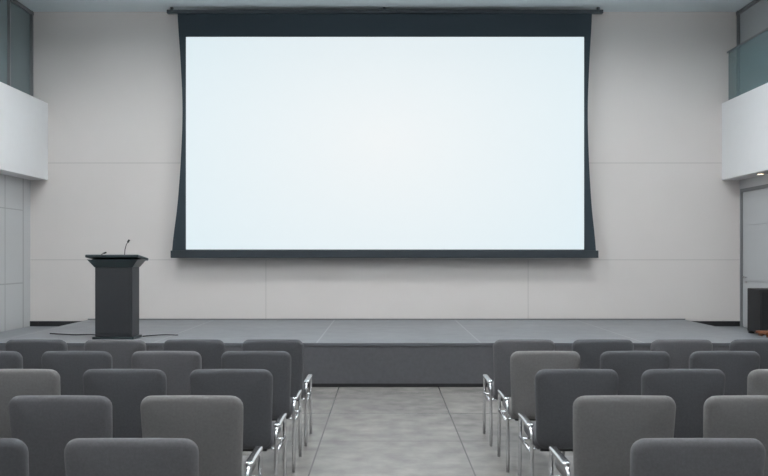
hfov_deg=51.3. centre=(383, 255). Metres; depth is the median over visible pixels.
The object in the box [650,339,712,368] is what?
upholstered chair
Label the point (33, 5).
ceiling
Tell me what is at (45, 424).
upholstered chair
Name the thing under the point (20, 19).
glass
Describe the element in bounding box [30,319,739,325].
baseboard
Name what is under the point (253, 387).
upholstered chair
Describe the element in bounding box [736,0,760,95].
mullions
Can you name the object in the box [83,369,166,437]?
upholstered chair
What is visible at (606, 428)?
upholstered chair
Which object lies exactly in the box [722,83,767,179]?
wall
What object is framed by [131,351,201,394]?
upholstered chair
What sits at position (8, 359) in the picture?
upholstered chair
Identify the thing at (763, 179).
wall
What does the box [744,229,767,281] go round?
panel
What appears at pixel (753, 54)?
glass
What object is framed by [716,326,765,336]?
floor
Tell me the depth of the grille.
11.09 m
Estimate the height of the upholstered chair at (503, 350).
0.855 m
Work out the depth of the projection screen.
12.35 m
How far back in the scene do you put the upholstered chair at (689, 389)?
4.67 m
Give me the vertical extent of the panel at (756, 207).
0.420 m
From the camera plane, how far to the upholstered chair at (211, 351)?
6.33 m
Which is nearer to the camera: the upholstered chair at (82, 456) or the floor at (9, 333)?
the upholstered chair at (82, 456)
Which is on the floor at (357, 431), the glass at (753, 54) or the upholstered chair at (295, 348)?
the upholstered chair at (295, 348)
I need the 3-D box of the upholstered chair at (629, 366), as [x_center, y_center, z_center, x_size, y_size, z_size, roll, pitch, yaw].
[1.758,1.088,5.829,0.492,0.855,0.562,0,0,0]
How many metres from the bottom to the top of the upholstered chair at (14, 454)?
0.855 m
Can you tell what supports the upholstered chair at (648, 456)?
on the floor at (357, 431)
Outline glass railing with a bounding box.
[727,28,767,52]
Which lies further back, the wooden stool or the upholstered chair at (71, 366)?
the wooden stool
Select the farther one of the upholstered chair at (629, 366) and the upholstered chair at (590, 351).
the upholstered chair at (590, 351)
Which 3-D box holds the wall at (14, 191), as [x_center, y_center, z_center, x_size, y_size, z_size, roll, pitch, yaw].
[-5.670,-1.165,4.300,0.200,5.360,16.600,0,0,0]
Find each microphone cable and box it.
[50,333,94,334]
[143,334,177,336]
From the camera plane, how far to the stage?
9.76 m
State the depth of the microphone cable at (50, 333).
10.17 m
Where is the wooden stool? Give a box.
[756,330,767,336]
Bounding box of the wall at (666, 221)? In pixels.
[30,12,739,320]
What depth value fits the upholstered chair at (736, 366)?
5.56 m
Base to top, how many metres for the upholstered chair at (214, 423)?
0.855 m
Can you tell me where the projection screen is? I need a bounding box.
[167,7,602,257]
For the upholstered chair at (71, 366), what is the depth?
5.56 m
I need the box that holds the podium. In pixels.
[85,239,147,339]
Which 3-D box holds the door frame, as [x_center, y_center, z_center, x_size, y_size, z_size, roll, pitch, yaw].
[5.582,0.030,12.475,0.034,2.150,0.050,0,0,0]
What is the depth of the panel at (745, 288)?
12.33 m
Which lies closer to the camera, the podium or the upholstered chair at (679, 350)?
the upholstered chair at (679, 350)
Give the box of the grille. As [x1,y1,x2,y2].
[762,292,767,329]
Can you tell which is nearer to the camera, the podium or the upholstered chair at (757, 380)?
the upholstered chair at (757, 380)
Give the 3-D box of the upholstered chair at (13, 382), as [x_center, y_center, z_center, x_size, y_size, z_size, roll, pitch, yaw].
[-2.156,1.088,4.939,0.492,0.855,0.562,0,0,0]
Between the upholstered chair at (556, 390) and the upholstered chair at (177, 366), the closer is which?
the upholstered chair at (556, 390)
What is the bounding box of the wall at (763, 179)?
[740,174,767,327]
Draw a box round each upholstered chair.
[0,351,22,368]
[0,369,60,437]
[0,438,28,475]
[5,339,67,368]
[8,395,112,475]
[41,351,111,394]
[64,438,198,475]
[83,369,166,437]
[84,339,145,368]
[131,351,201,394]
[140,395,262,475]
[163,339,224,368]
[189,369,286,475]
[221,351,301,472]
[242,339,312,445]
[483,339,554,445]
[497,351,579,472]
[518,369,618,475]
[549,395,675,475]
[572,339,633,368]
[600,351,669,394]
[630,438,765,475]
[641,369,724,437]
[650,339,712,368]
[689,351,759,394]
[703,395,767,475]
[729,339,767,368]
[747,369,767,394]
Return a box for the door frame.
[740,189,742,326]
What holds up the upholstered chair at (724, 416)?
on the floor at (357, 431)
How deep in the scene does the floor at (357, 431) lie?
6.64 m
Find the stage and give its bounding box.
[0,320,767,386]
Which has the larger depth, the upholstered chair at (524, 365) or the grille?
the grille
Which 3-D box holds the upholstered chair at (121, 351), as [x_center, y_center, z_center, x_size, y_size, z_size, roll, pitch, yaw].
[-2.141,1.088,6.599,0.492,0.855,0.562,0,0,0]
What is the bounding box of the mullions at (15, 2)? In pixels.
[7,0,33,95]
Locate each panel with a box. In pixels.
[744,194,767,224]
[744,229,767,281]
[744,287,747,318]
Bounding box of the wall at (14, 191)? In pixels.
[0,174,29,331]
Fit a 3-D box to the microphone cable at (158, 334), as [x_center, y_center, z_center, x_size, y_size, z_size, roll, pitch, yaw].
[-2.818,0.997,10.073,0.433,0.012,0.113,0,0,-21]
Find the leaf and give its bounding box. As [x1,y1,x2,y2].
[743,188,767,326]
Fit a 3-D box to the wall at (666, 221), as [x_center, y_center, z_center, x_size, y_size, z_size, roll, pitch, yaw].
[0.015,-1.165,12.700,11.570,5.360,0.200,0,0,0]
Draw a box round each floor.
[0,326,56,338]
[242,387,572,475]
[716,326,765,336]
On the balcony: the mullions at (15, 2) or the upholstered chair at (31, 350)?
the mullions at (15, 2)
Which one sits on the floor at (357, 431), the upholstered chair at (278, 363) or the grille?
the upholstered chair at (278, 363)
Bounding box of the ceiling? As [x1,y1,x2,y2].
[17,0,752,11]
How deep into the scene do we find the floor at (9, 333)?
11.87 m
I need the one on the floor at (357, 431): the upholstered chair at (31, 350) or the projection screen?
the upholstered chair at (31, 350)
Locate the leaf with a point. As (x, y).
(750, 284)
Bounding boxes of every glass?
[0,0,29,94]
[740,0,767,94]
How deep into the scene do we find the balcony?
11.71 m
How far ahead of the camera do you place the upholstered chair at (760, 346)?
6.33 m
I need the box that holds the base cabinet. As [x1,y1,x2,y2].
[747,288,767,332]

